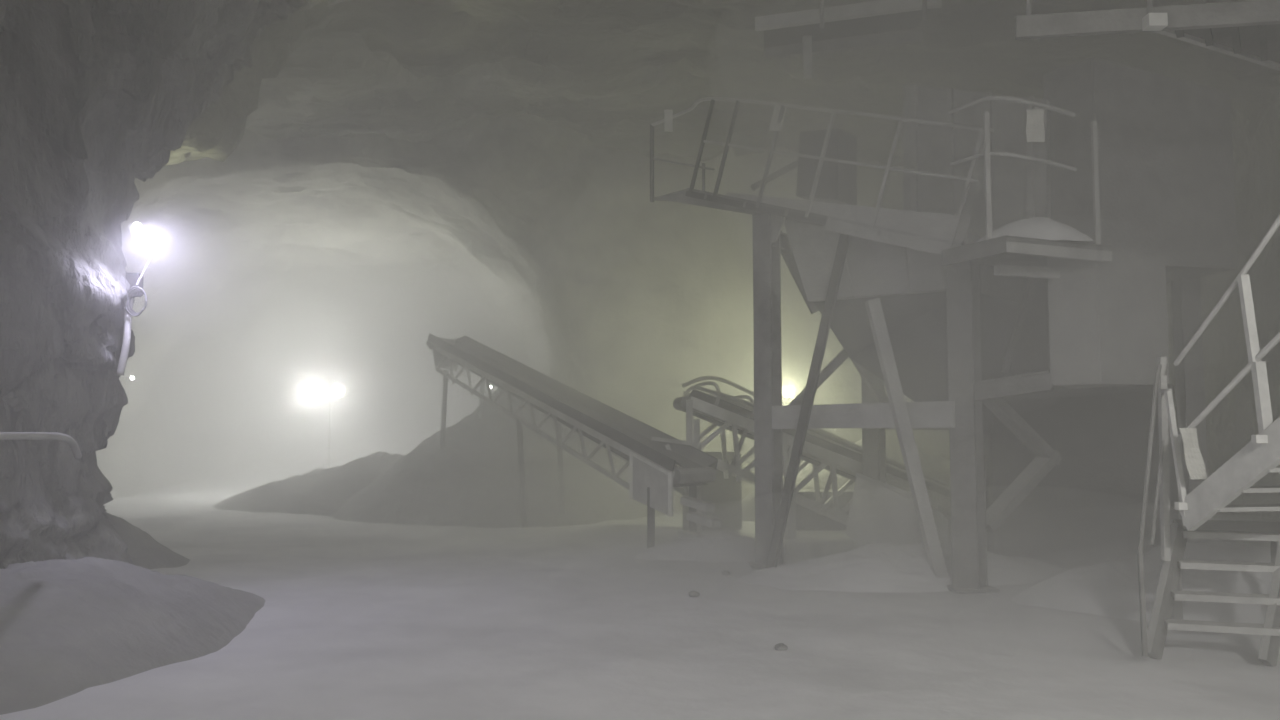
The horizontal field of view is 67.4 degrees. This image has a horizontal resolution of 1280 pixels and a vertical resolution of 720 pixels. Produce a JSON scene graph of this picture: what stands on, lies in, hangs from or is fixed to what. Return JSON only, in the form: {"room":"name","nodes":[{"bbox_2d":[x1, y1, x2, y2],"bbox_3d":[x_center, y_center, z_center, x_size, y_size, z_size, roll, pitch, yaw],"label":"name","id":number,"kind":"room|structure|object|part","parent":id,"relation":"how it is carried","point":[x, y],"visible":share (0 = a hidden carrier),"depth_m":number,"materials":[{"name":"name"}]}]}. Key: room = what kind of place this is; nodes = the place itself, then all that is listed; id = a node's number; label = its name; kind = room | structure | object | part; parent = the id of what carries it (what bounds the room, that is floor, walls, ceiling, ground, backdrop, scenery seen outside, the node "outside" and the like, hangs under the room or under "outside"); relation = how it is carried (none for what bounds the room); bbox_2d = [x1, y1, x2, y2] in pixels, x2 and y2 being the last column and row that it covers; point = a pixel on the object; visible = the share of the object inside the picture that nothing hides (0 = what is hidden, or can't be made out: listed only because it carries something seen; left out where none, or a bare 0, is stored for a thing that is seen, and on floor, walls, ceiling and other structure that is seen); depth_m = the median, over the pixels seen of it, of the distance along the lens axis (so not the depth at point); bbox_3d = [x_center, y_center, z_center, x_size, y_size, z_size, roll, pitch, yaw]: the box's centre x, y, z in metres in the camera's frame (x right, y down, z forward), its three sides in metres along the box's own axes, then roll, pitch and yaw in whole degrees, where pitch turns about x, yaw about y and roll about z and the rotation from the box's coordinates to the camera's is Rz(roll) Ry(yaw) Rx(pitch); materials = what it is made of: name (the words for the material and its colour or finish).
{"room":"underground passage","nodes":[
{"label":"underground passage","id":0,"kind":"room"},
{"bbox_2d":[0,0,348,568],"bbox_3d":[-8.911,-1.973,3.317,16.739,8.402,23.020,0,-4,0],"label":"wall","id":1,"kind":"structure","parent":0,"point":[96,96],"depth_m":7.72,"materials":[{"name":"grey stone"}]},
{"bbox_2d":[0,432,81,458],"bbox_3d":[-4.091,0.586,6.480,0.178,0.211,1.214,0,-4,2],"label":"pipe","id":2,"kind":"object","parent":1,"relation":"attached to","point":[69,440],"visible":1,"depth_m":6.51,"materials":[{"name":"metal"}]},
{"bbox_2d":[116,297,133,375],"bbox_3d":[-4.377,-0.205,8.182,0.092,0.681,0.156,0,-4,0],"label":"conduit","id":3,"kind":"object","parent":1,"relation":"attached to","point":[124,353],"visible":0.97,"depth_m":8.13,"materials":[{"name":"white paint"}]},
{"bbox_2d":[119,376,133,379],"bbox_3d":[-11.385,0.355,20.600,1.151,0.160,0.119,0,-4,7],"label":"lamp","id":4,"kind":"object","parent":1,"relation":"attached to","point":[130,377],"visible":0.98,"depth_m":20.53,"materials":[{"name":"metal"}]},
{"bbox_2d":[124,273,147,316],"bbox_3d":[-4.305,-0.555,8.227,0.221,0.385,0.158,0,-4,0],"label":"bracket","id":5,"kind":"object","parent":1,"relation":"attached to","point":[135,290],"visible":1,"depth_m":8.21,"materials":[{"name":"metal"}]},
{"bbox_2d":[128,222,151,284],"bbox_3d":[-4.275,-0.907,8.203,0.220,0.550,0.105,0,-4,0],"label":"light","id":6,"kind":"object","parent":5,"relation":"on","point":[139,236],"visible":1,"depth_m":8.18,"materials":[{"name":"white paint"}]},
{"bbox_2d":[96,113,949,512],"bbox_3d":[-6.347,-3.808,31.055,27.105,15.496,26.991,0,-4,0],"label":"wall","id":7,"kind":"structure","parent":0,"point":[527,238],"depth_m":18.57,"materials":[{"name":"grey stone"}]},
{"bbox_2d":[0,458,1279,719],"bbox_3d":[-2.500,2.880,18.849,29.000,0.156,54.000,0,-4,0],"label":"floor","id":8,"kind":"structure","parent":0,"point":[356,620],"depth_m":7.17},
{"bbox_2d":[0,557,264,714],"bbox_3d":[-4.452,1.835,6.605,3.098,0.756,6.057,0,-4,3],"label":"rubble berm","id":9,"kind":"object","parent":8,"relation":"on","point":[68,627],"visible":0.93,"depth_m":6.45,"materials":[{"name":"grey gravel"}]},
{"bbox_2d":[104,512,189,568],"bbox_3d":[-6.854,2.037,10.860,3.838,0.866,2.625,0,-4,0],"label":"rubble berm","id":10,"kind":"object","parent":8,"relation":"on","point":[144,551],"visible":0.12,"depth_m":10.70,"materials":[{"name":"grey gravel"}]},
{"bbox_2d":[213,451,404,515],"bbox_3d":[-5.055,2.470,19.462,7.300,1.239,5.100,0,-4,0],"label":"stockpile","id":11,"kind":"object","parent":8,"relation":"on","point":[319,491],"visible":0.48,"depth_m":18.13,"materials":[{"name":"grey gravel"}]},
{"bbox_2d":[300,384,358,467],"bbox_3d":[-7.548,1.871,23.139,1.400,2.593,0.425,0,-4,0],"label":"work light","id":12,"kind":"object","parent":8,"relation":"on","point":[315,391],"visible":0.99,"depth_m":23.09,"materials":[{"name":"metal"}]},
{"bbox_2d":[332,388,664,527],"bbox_3d":[-2.712,1.712,18.304,6.938,2.572,6.335,0,-4,0],"label":"stockpile","id":13,"kind":"object","parent":8,"relation":"on","point":[473,480],"visible":0.62,"depth_m":16.45,"materials":[{"name":"grey gravel"}]},
{"bbox_2d":[426,333,720,547],"bbox_3d":[-1.426,1.010,15.284,0.994,3.354,7.809,3,-5,-40],"label":"conveyor","id":14,"kind":"object","parent":8,"relation":"on","point":[653,477],"visible":0.98,"depth_m":14.19,"materials":[{"name":"metal"}]},
{"bbox_3d":[-3.524,1.474,17.135,0.170,2.577,0.070,0,-4,0],"label":"leg","id":15,"kind":"part","parent":14,"relation":"part of","materials":[{"name":"metal"}]},
{"bbox_2d":[431,336,457,370],"bbox_3d":[-3.625,-0.112,18.049,0.450,0.620,0.760,0,-4,0],"label":"hood","id":16,"kind":"object","parent":14,"relation":"attached to","point":[437,357],"depth_m":17.72,"materials":[{"name":"metal"}]},
{"bbox_3d":[-2.944,1.506,17.610,0.170,2.577,0.070,0,-4,0],"label":"leg","id":17,"kind":"part","parent":14,"relation":"part of","materials":[{"name":"metal"}]},
{"bbox_3d":[-1.873,1.807,15.223,0.180,1.755,0.080,0,-4,0],"label":"leg","id":18,"kind":"part","parent":14,"relation":"part of","materials":[{"name":"metal"}]},
{"bbox_3d":[-1.743,0.491,15.084,0.012,2.307,6.917,3,-5,-39],"label":"skirt plate","id":19,"kind":"part","parent":14,"relation":"part of","materials":[{"name":"metal"}]},
{"bbox_3d":[-1.294,1.839,15.699,0.180,1.755,0.080,0,-4,0],"label":"leg","id":20,"kind":"part","parent":14,"relation":"part of","materials":[{"name":"metal"}]},
{"bbox_3d":[0.131,1.622,12.646,0.063,0.820,0.853,3,-5,-39],"label":"guard frame","id":21,"kind":"part","parent":14,"relation":"part of","materials":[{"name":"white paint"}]},
{"bbox_3d":[0.145,2.097,12.684,0.100,0.829,0.100,0,-4,0],"label":"leg","id":22,"kind":"part","parent":14,"relation":"part of","materials":[{"name":"metal"}]},
{"bbox_3d":[-1.155,0.523,15.567,0.012,2.307,6.917,3,-5,-39],"label":"skirt plate","id":23,"kind":"part","parent":14,"relation":"part of","materials":[{"name":"metal"}]},
{"bbox_3d":[0.725,2.129,13.159,0.100,0.829,0.100,0,-4,0],"label":"leg","id":24,"kind":"part","parent":14,"relation":"part of","materials":[{"name":"metal"}]},
{"bbox_2d":[688,591,699,596],"bbox_3d":[0.501,2.172,8.900,0.111,0.062,0.102,0,-4,0],"label":"stone","id":25,"kind":"object","parent":8,"relation":"on","point":[691,593],"visible":1,"depth_m":8.87,"materials":[{"name":"grey stone"}]},
{"bbox_2d":[635,532,793,561],"bbox_3d":[0.949,2.371,12.043,2.654,0.425,1.609,0,-4,0],"label":"drift","id":26,"kind":"object","parent":8,"relation":"on","point":[722,546],"visible":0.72,"depth_m":11.72,"materials":[{"name":"grey gravel"}]},
{"bbox_2d":[701,451,741,529],"bbox_3d":[1.194,2.027,15.032,0.734,1.186,0.730,0,-4,0],"label":"concrete block","id":27,"kind":"object","parent":8,"relation":"on","point":[726,494],"visible":0.41,"depth_m":14.67,"materials":[{"name":"concrete"}]},
{"bbox_2d":[774,643,787,650],"bbox_3d":[1.014,2.068,6.906,0.098,0.057,0.096,0,-4,0],"label":"stone","id":28,"kind":"object","parent":8,"relation":"on","point":[780,646],"visible":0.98,"depth_m":6.87,"materials":[{"name":"grey stone"}]},
{"bbox_2d":[782,387,794,404],"bbox_3d":[2.450,1.568,16.016,0.300,2.235,0.290,0,-4,0],"label":"lamp","id":29,"kind":"object","parent":8,"relation":"on","point":[788,393],"visible":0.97,"depth_m":16.11,"materials":[{"name":"metal"}]},
{"bbox_3d":[2.450,0.567,15.998,0.120,0.120,0.120,0,-4,0],"label":"bulb","id":30,"kind":"part","parent":29,"relation":"part of","materials":[{"name":"white glass"}]},
{"bbox_2d":[651,376,950,538],"bbox_3d":[2.443,1.543,13.945,4.733,2.670,1.192,0,-4,-7],"label":"conveyor","id":31,"kind":"object","parent":8,"relation":"on","point":[823,449],"visible":0.6,"depth_m":13.62,"materials":[{"name":"grey metal"}]},
{"bbox_3d":[0.457,1.394,13.281,0.226,0.471,0.120,0,-4,0],"label":"head plate","id":32,"kind":"part","parent":31,"relation":"part of","materials":[{"name":"metal"}]},
{"bbox_3d":[0.436,1.122,13.311,0.556,0.120,0.300,0,-4,0],"label":"head plate","id":33,"kind":"part","parent":31,"relation":"part of","materials":[{"name":"metal"}]},
{"bbox_3d":[0.691,1.913,14.238,0.120,1.406,0.120,0,-4,0],"label":"leg","id":34,"kind":"part","parent":31,"relation":"part of","materials":[{"name":"metal"}]},
{"bbox_3d":[0.795,1.856,13.396,0.120,1.406,0.120,0,-4,0],"label":"leg","id":35,"kind":"part","parent":31,"relation":"part of","materials":[{"name":"metal"}]},
{"bbox_3d":[2.293,0.918,14.504,3.367,1.349,0.060,0,-4,-7],"label":"rail","id":36,"kind":"part","parent":31,"relation":"part of","materials":[{"name":"metal"}]},
{"bbox_3d":[2.131,2.125,13.544,0.120,0.890,0.120,0,-4,0],"label":"leg","id":37,"kind":"part","parent":31,"relation":"part of","materials":[{"name":"metal"}]},
{"bbox_3d":[2.594,1.083,13.671,3.698,1.442,0.056,0,-4,-7],"label":"rail","id":38,"kind":"part","parent":31,"relation":"part of","materials":[{"name":"metal"}]},
{"bbox_2d":[785,490,853,530],"bbox_3d":[2.811,2.334,14.977,1.355,0.587,0.600,0,-4,0],"label":"motor skid","id":39,"kind":"object","parent":8,"relation":"on","point":[806,519],"visible":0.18,"depth_m":14.67,"materials":[{"name":"metal"}]},
{"bbox_2d":[742,430,950,524],"bbox_3d":[4.189,1.991,16.193,6.202,1.760,1.602,0,-4,0],"label":"heap","id":40,"kind":"object","parent":8,"relation":"on","point":[936,466],"visible":0.14,"depth_m":15.95,"materials":[{"name":"gravel"}]},
{"bbox_2d":[845,472,950,545],"bbox_3d":[3.010,1.900,11.214,1.245,1.149,0.213,-2,-5,32],"label":"mound","id":41,"kind":"object","parent":8,"relation":"on","point":[880,512],"visible":0.59,"depth_m":11.29,"materials":[{"name":"grey gravel"}]},
{"bbox_2d":[736,543,1067,592],"bbox_3d":[2.859,2.183,10.063,4.524,0.514,1.864,0,-4,0],"label":"gravel pile","id":42,"kind":"object","parent":8,"relation":"on","point":[875,567],"visible":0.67,"depth_m":9.68,"materials":[{"name":"grey gravel"}]},
{"bbox_2d":[650,57,1237,592],"bbox_3d":[3.580,-0.388,11.131,4.420,5.678,5.496,3,-5,-40],"label":"plant","id":43,"kind":"object","parent":8,"relation":"on","point":[1037,358],"visible":0.93,"depth_m":10.07,"materials":[{"name":"metal"}]},
{"bbox_3d":[0.149,-2.449,11.943,0.038,0.980,0.038,-3,-5,41],"label":"post","id":44,"kind":"part","parent":43,"relation":"part of","materials":[{"name":"metal"}]},
{"bbox_2d":[664,109,672,131],"bbox_3d":[0.347,-2.908,11.669,0.100,0.270,0.032,0,-4,0],"label":"tag","id":45,"kind":"object","parent":43,"relation":"hanging from","point":[668,114],"visible":1,"depth_m":11.66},
{"bbox_3d":[0.519,-2.401,11.749,0.840,0.269,0.028,-2,-4,27],"label":"rail","id":46,"kind":"part","parent":43,"relation":"part of","materials":[{"name":"metal"}]},
{"bbox_3d":[0.741,-2.557,11.468,0.316,1.104,0.282,0,-4,0],"label":"post","id":47,"kind":"part","parent":43,"relation":"part of","materials":[{"name":"metal"}]},
{"bbox_3d":[0.802,-2.236,12.106,0.030,0.500,0.030,-3,-5,41],"label":"post","id":48,"kind":"part","parent":43,"relation":"part of","materials":[{"name":"metal"}]},
{"bbox_3d":[1.009,-2.457,11.227,0.389,1.104,0.035,-3,-5,41],"label":"post","id":49,"kind":"part","parent":43,"relation":"part of","materials":[{"name":"metal"}]},
{"bbox_3d":[1.469,-2.286,10.815,0.389,1.104,0.035,-3,-5,41],"label":"post","id":50,"kind":"part","parent":43,"relation":"part of","materials":[{"name":"metal"}]},
{"bbox_2d":[769,105,786,130],"bbox_3d":[1.546,-2.711,10.754,0.210,0.300,0.032,0,-4,0],"label":"tag","id":51,"kind":"object","parent":43,"relation":"hanging from","point":[774,125],"visible":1,"depth_m":10.75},
{"bbox_3d":[1.949,-2.108,10.383,0.389,1.104,0.035,-3,-5,41],"label":"post","id":52,"kind":"part","parent":43,"relation":"part of","materials":[{"name":"metal"}]},
{"bbox_3d":[1.770,-2.637,10.572,4.263,1.119,0.062,-3,-5,41],"label":"guard rail","id":53,"kind":"part","parent":43,"relation":"part of","materials":[{"name":"metal"}]},
{"bbox_3d":[1.999,-2.167,10.344,3.352,1.084,0.034,-3,-5,41],"label":"rail","id":54,"kind":"part","parent":43,"relation":"part of","materials":[{"name":"metal"}]},
{"bbox_3d":[2.531,-1.892,9.862,0.389,1.104,0.035,-3,-5,41],"label":"post","id":55,"kind":"part","parent":43,"relation":"part of","materials":[{"name":"metal"}]},
{"bbox_3d":[3.163,-1.657,9.295,0.389,1.104,0.035,-3,-5,41],"label":"post","id":56,"kind":"part","parent":43,"relation":"part of","materials":[{"name":"metal"}]},
{"bbox_3d":[3.079,-1.634,8.505,0.040,1.140,0.040,0,-4,0],"label":"post","id":57,"kind":"part","parent":43,"relation":"part of","materials":[{"name":"metal"}]},
{"bbox_3d":[3.323,-2.296,8.622,1.093,0.196,0.571,-2,-4,22],"label":"guard rail","id":58,"kind":"part","parent":43,"relation":"part of","materials":[{"name":"metal"}]},
{"bbox_3d":[3.323,-1.797,8.589,1.089,0.191,0.566,-2,-4,22],"label":"rail","id":59,"kind":"part","parent":43,"relation":"part of","materials":[{"name":"metal"}]},
{"bbox_3d":[4.342,-0.472,11.109,0.980,1.285,0.496,0,-4,0],"label":"panel","id":60,"kind":"part","parent":43,"relation":"part of","materials":[{"name":"metal"}]},
{"bbox_2d":[1026,109,1044,141],"bbox_3d":[3.459,-2.048,8.403,0.155,0.290,0.032,0,-4,0],"label":"tag","id":61,"kind":"object","parent":43,"relation":"hanging from","point":[1035,131],"visible":1,"depth_m":8.40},
{"bbox_2d":[977,217,1094,243],"bbox_3d":[3.615,-1.163,8.868,1.172,0.313,0.772,0,-4,0],"label":"mound","id":62,"kind":"object","parent":43,"relation":"on","point":[1034,227],"visible":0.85,"depth_m":8.61,"materials":[{"name":"grey gravel"}]},
{"bbox_3d":[4.980,1.345,10.985,2.131,2.100,1.098,0,-4,0],"label":"casing","id":63,"kind":"part","parent":43,"relation":"part of","materials":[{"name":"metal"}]},
{"bbox_3d":[4.158,-1.617,8.759,0.040,1.140,0.040,0,-4,0],"label":"post","id":64,"kind":"part","parent":43,"relation":"part of","materials":[{"name":"metal"}]},
{"bbox_2d":[1011,540,1271,623],"bbox_3d":[5.210,1.990,8.706,4.119,0.713,2.501,0,-4,0],"label":"gravel pile","id":65,"kind":"object","parent":8,"relation":"on","point":[1109,588],"visible":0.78,"depth_m":8.30,"materials":[{"name":"grey gravel"}]},
{"bbox_2d":[1137,214,1279,666],"bbox_3d":[4.232,0.572,6.134,1.631,3.013,3.432,0,-4,0],"label":"stairs","id":66,"kind":"structure","parent":8,"relation":"on","point":[1260,456],"depth_m":6.58,"materials":[{"name":"metal"}]},
{"bbox_3d":[3.445,1.673,6.582,0.039,0.713,0.089,-3,-5,36],"label":"post","id":67,"kind":"part","parent":66,"relation":"part of","materials":[{"name":"metal"}]},
{"bbox_3d":[3.566,0.648,6.706,0.336,1.358,0.036,2,-4,-27],"label":"handrail","id":68,"kind":"part","parent":66,"relation":"part of","materials":[{"name":"metal"}]},
{"bbox_3d":[3.646,0.892,6.755,0.237,0.802,0.024,3,-5,-34],"label":"rail","id":69,"kind":"part","parent":66,"relation":"part of","materials":[{"name":"metal"}]},
{"bbox_3d":[3.735,0.705,6.843,0.058,1.452,0.218,-1,-4,21],"label":"post","id":70,"kind":"part","parent":66,"relation":"part of","materials":[{"name":"metal"}]},
{"bbox_3d":[3.678,0.672,6.570,0.129,0.923,0.034,0,-4,0],"label":"post","id":71,"kind":"part","parent":66,"relation":"part of","materials":[{"name":"grey metal"}]},
{"bbox_3d":[4.312,1.753,7.739,0.070,0.848,0.070,0,-4,0],"label":"leg","id":72,"kind":"part","parent":66,"relation":"part of","materials":[{"name":"metal"}]},
{"bbox_2d":[1179,428,1206,478],"bbox_3d":[3.696,0.625,6.418,0.170,0.340,0.032,0,-4,0],"label":"tag","id":73,"kind":"object","parent":66,"relation":"hanging from","point":[1194,462],"visible":0.98,"depth_m":6.42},
{"bbox_3d":[3.726,-0.471,6.055,0.051,0.943,1.242,0,-4,-3],"label":"handrail","id":74,"kind":"part","parent":66,"relation":"part of","materials":[{"name":"grey metal"}]},
{"bbox_3d":[3.753,0.150,6.055,0.056,0.766,1.126,0,-4,-6],"label":"rail","id":75,"kind":"part","parent":66,"relation":"part of","materials":[{"name":"grey metal"}]},
{"bbox_3d":[3.750,-0.256,5.911,0.103,0.543,0.040,0,-4,0],"label":"post","id":76,"kind":"part","parent":66,"relation":"part of","materials":[{"name":"grey metal"}]},
{"bbox_3d":[3.817,0.317,5.872,0.108,0.616,0.050,0,-4,0],"label":"post","id":77,"kind":"part","parent":66,"relation":"part of","materials":[{"name":"grey metal"}]},
{"bbox_3d":[4.998,1.737,7.504,0.070,0.848,0.070,0,-4,0],"label":"leg","id":78,"kind":"part","parent":66,"relation":"part of","materials":[{"name":"metal"}]},
{"bbox_2d":[165,0,1279,165],"bbox_3d":[-3.112,-2.450,5.929,28.023,6.464,27.522,0,-4,0],"label":"ceiling","id":79,"kind":"structure","parent":0,"point":[414,71],"depth_m":13.73,"materials":[{"name":"grey stone"}]},
{"bbox_2d":[755,0,941,78],"bbox_3d":[2.242,-4.141,10.428,1.938,1.928,0.981,-1,-4,16],"label":"overhead beam","id":80,"kind":"structure","parent":79,"relation":"attached to","point":[806,33],"depth_m":10.53,"materials":[{"name":"metal"}]},
{"bbox_3d":[1.874,-3.429,10.756,0.090,0.551,0.090,0,-4,0],"label":"drop post","id":81,"kind":"part","parent":80,"relation":"part of","materials":[{"name":"metal"}]},
{"bbox_2d":[1015,0,1279,70],"bbox_3d":[4.979,-3.943,7.726,3.955,2.889,1.188,1,-4,-11],"label":"platform","id":82,"kind":"object","parent":79,"relation":"hanging from","point":[1249,31],"visible":1,"depth_m":7.47,"materials":[{"name":"metal"}]},
{"bbox_2d":[1166,75,1279,548],"bbox_3d":[7.421,-1.617,5.877,1.306,7.876,27.515,0,-4,1],"label":"wall","id":83,"kind":"structure","parent":0,"point":[1230,425],"depth_m":11.70,"materials":[{"name":"steel"}]}
]}

